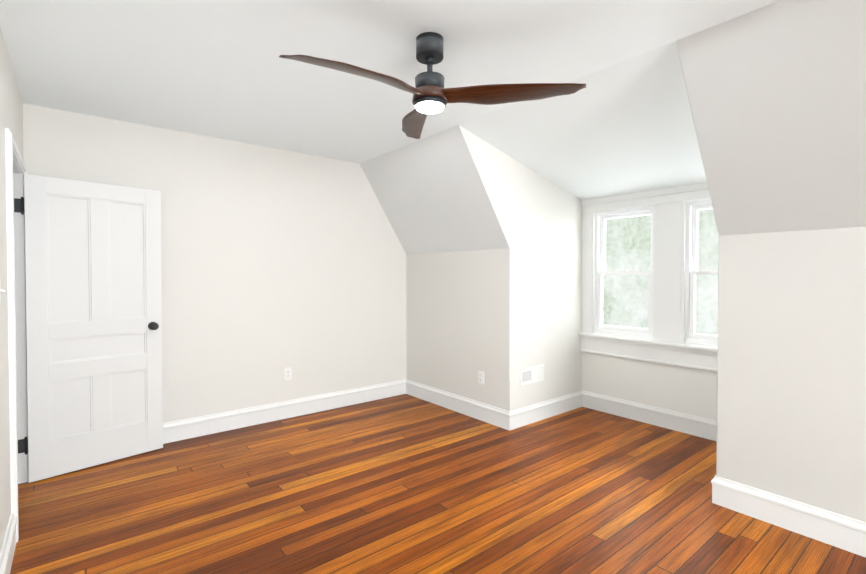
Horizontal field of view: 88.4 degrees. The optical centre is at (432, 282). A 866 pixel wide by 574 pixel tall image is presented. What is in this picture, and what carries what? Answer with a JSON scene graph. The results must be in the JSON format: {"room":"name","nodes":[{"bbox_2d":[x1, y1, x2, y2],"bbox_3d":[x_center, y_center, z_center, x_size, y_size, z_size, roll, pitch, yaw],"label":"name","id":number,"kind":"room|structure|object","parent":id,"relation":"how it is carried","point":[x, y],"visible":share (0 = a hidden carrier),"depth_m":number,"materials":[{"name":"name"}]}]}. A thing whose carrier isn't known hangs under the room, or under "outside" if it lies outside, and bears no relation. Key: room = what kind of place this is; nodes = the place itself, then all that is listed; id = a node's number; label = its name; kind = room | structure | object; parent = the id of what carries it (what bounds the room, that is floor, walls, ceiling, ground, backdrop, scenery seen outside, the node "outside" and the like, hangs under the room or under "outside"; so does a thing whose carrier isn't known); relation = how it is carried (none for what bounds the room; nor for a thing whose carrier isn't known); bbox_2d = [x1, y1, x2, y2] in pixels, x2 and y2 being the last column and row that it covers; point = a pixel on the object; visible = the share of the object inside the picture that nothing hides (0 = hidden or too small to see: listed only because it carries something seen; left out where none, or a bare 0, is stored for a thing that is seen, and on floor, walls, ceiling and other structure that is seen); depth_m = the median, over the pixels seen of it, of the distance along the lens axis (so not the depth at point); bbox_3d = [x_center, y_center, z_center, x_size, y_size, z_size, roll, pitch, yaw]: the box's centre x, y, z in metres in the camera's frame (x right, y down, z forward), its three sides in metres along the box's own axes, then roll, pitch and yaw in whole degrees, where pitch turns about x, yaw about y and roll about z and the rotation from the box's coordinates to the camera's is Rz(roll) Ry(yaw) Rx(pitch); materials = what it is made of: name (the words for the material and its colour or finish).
{"room":"empty attic bedroom","nodes":[
{"label":"empty attic bedroom","id":0,"kind":"room"},
{"bbox_2d":[0,27,23,553],"bbox_3d":[-0.061,0.050,-0.432,0.140,2.620,9.090,-1,1,-39],"label":"wall","id":1,"kind":"structure","parent":0,"point":[11,111],"depth_m":2.12,"materials":[{"name":"white paint"}]},
{"bbox_2d":[0,513,16,573],"bbox_3d":[0.344,1.285,-0.783,0.022,0.162,7.764,-1,1,-39],"label":"baseboard","id":2,"kind":"structure","parent":1,"relation":"attached to","point":[9,544],"depth_m":2.03,"materials":[{"name":"white wood"}]},
{"bbox_2d":[5,128,27,542],"bbox_3d":[-2.456,0.273,2.533,0.179,2.077,0.938,-1,1,-39],"label":"door frame","id":3,"kind":"structure","parent":1,"relation":"attached to","point":[15,167],"depth_m":2.54,"materials":[{"name":"white wood"}]},
{"bbox_2d":[14,174,162,482],"bbox_3d":[-2.382,0.298,3.148,0.171,1.990,0.825,1,1,41],"label":"door","id":4,"kind":"structure","parent":3,"relation":"attached to","point":[93,307],"depth_m":3.11,"materials":[{"name":"white wood"}]},
{"bbox_2d":[23,103,487,422],"bbox_3d":[-1.128,-0.031,4.475,4.662,2.620,0.120,-1,1,-39],"label":"wall","id":5,"kind":"structure","parent":0,"point":[275,262],"depth_m":3.99,"materials":[{"name":"white paint"}]},
{"bbox_2d":[163,380,403,443],"bbox_3d":[-1.539,1.205,4.065,3.203,0.162,0.030,-1,1,-39],"label":"baseboard","id":6,"kind":"structure","parent":5,"relation":"attached to","point":[173,431],"depth_m":4.12,"materials":[{"name":"white wood"}]},
{"bbox_2d":[284,367,291,380],"bbox_3d":[-1.370,0.868,4.210,0.070,0.115,0.010,-1,1,-39],"label":"electrical outlet","id":7,"kind":"object","parent":5,"relation":"attached to","point":[287,373],"visible":1,"depth_m":4.21,"materials":[{"name":"white plastic"}]},
{"bbox_2d":[0,0,779,162],"bbox_3d":[0.949,-1.174,0.366,2.741,0.001,8.850,-1,1,-39],"label":"ceiling","id":8,"kind":"structure","parent":0,"point":[221,69],"depth_m":2.35,"materials":[{"name":"white paint"}]},
{"bbox_2d":[279,32,585,138],"bbox_3d":[-0.133,-1.024,2.094,1.146,0.355,1.291,-1,1,-39],"label":"ceiling fan","id":9,"kind":"object","parent":8,"relation":"hanging from","point":[431,93],"visible":1,"depth_m":2.14,"materials":[{"name":"brown wood"}]},
{"bbox_2d":[359,125,509,254],"bbox_3d":[-0.052,-0.769,4.265,0.602,0.937,1.542,-1,1,-39],"label":"ceiling slope","id":10,"kind":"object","parent":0,"point":[430,192],"visible":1,"depth_m":4.13,"materials":[{"name":"white paint"}]},
{"bbox_2d":[10,382,865,573],"bbox_3d":[1.128,1.369,0.553,6.122,0.050,9.050,-1,1,-39],"label":"floor","id":11,"kind":"structure","parent":0,"point":[404,484],"depth_m":2.60,"materials":[{"name":"brown wood"}]},
{"bbox_2d":[406,248,509,410],"bbox_3d":[0.181,0.488,4.475,0.001,1.583,1.542,-1,1,-39],"label":"wall","id":12,"kind":"structure","parent":0,"point":[457,321],"depth_m":4.36,"materials":[{"name":"white paint"}]},
{"bbox_2d":[404,379,511,430],"bbox_3d":[0.189,1.199,4.459,0.022,0.162,1.534,-1,1,-39],"label":"baseboard","id":13,"kind":"structure","parent":12,"relation":"attached to","point":[499,417],"depth_m":4.34,"materials":[{"name":"white wood"}]},
{"bbox_2d":[478,371,483,383],"bbox_3d":[0.447,0.888,4.146,0.010,0.115,0.070,-1,1,-39],"label":"outlet","id":14,"kind":"object","parent":12,"relation":"attached to","point":[480,377],"visible":1,"depth_m":4.14,"materials":[{"name":"white plastic"}]},
{"bbox_2d":[459,125,581,410],"bbox_3d":[0.869,0.027,4.030,1.721,2.520,0.001,-1,1,-39],"label":"wall","id":15,"kind":"structure","parent":0,"point":[539,217],"depth_m":4.12,"materials":[{"name":"white paint"}]},
{"bbox_2d":[520,364,543,385],"bbox_3d":[0.909,0.848,4.071,0.340,0.150,0.008,-1,1,-39],"label":"air vent","id":16,"kind":"object","parent":15,"relation":"in","point":[530,375],"visible":1,"depth_m":4.06,"materials":[{"name":"white plastic"}]},
{"bbox_2d":[512,390,583,429],"bbox_3d":[1.099,1.203,4.223,1.080,0.162,0.022,-1,1,-39],"label":"baseboard","id":17,"kind":"structure","parent":15,"relation":"attached to","point":[533,413],"depth_m":4.19,"materials":[{"name":"white wood"}]},
{"bbox_2d":[460,41,706,200],"bbox_3d":[1.452,-0.990,3.452,1.921,0.469,1.609,-1,1,-39],"label":"ceiling","id":18,"kind":"structure","parent":0,"point":[627,126],"depth_m":3.22,"materials":[{"name":"white paint"}]},
{"bbox_2d":[582,198,716,420],"bbox_3d":[2.101,0.212,3.998,0.150,2.150,1.809,-1,1,-39],"label":"wall","id":19,"kind":"structure","parent":0,"point":[688,390],"depth_m":4.02,"materials":[{"name":"white paint"}]},
{"bbox_2d":[578,182,717,371],"bbox_3d":[2.061,-0.057,3.961,0.192,1.551,1.609,-1,1,-39],"label":"window","id":20,"kind":"structure","parent":19,"relation":"in","point":[600,255],"depth_m":4.03,"materials":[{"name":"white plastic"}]},
{"bbox_2d":[584,391,716,440],"bbox_3d":[2.034,1.207,3.960,0.022,0.162,1.609,-1,1,-39],"label":"baseboard","id":21,"kind":"structure","parent":19,"relation":"attached to","point":[677,421],"depth_m":4.00,"materials":[{"name":"white wood"}]},
{"bbox_2d":[685,199,718,346],"bbox_3d":[2.395,-0.077,3.622,0.100,1.212,0.602,-1,1,-39],"label":"window","id":22,"kind":"structure","parent":19,"relation":"in","point":[693,208],"depth_m":3.80,"materials":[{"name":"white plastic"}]},
{"bbox_2d":[676,42,718,475],"bbox_3d":[1.879,0.047,2.783,1.721,2.520,0.001,-1,1,-39],"label":"wall","id":23,"kind":"structure","parent":0,"point":[718,261],"depth_m":2.62,"materials":[{"name":"white paint"}]},
{"bbox_2d":[676,0,865,235],"bbox_3d":[3.240,-0.702,0.202,0.602,0.937,5.699,-1,1,-39],"label":"ceiling slope","id":24,"kind":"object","parent":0,"point":[776,91],"visible":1,"depth_m":2.12,"materials":[{"name":"white paint"}]},
{"bbox_2d":[717,227,865,521],"bbox_3d":[3.474,0.554,0.412,0.001,1.583,5.699,-1,1,-39],"label":"wall","id":25,"kind":"structure","parent":0,"point":[791,408],"depth_m":2.34,"materials":[{"name":"white paint"}]},
{"bbox_2d":[711,475,865,556],"bbox_3d":[3.459,1.265,0.425,0.022,0.162,5.721,-1,1,-39],"label":"baseboard","id":26,"kind":"structure","parent":25,"relation":"attached to","point":[843,532],"depth_m":2.34,"materials":[{"name":"white wood"}]},
{"label":"outside","id":27,"kind":"structure","parent":0,"visible":0},
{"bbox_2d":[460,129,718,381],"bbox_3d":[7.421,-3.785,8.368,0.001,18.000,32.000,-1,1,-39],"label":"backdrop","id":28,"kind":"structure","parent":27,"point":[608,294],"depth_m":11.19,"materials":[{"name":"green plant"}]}
]}

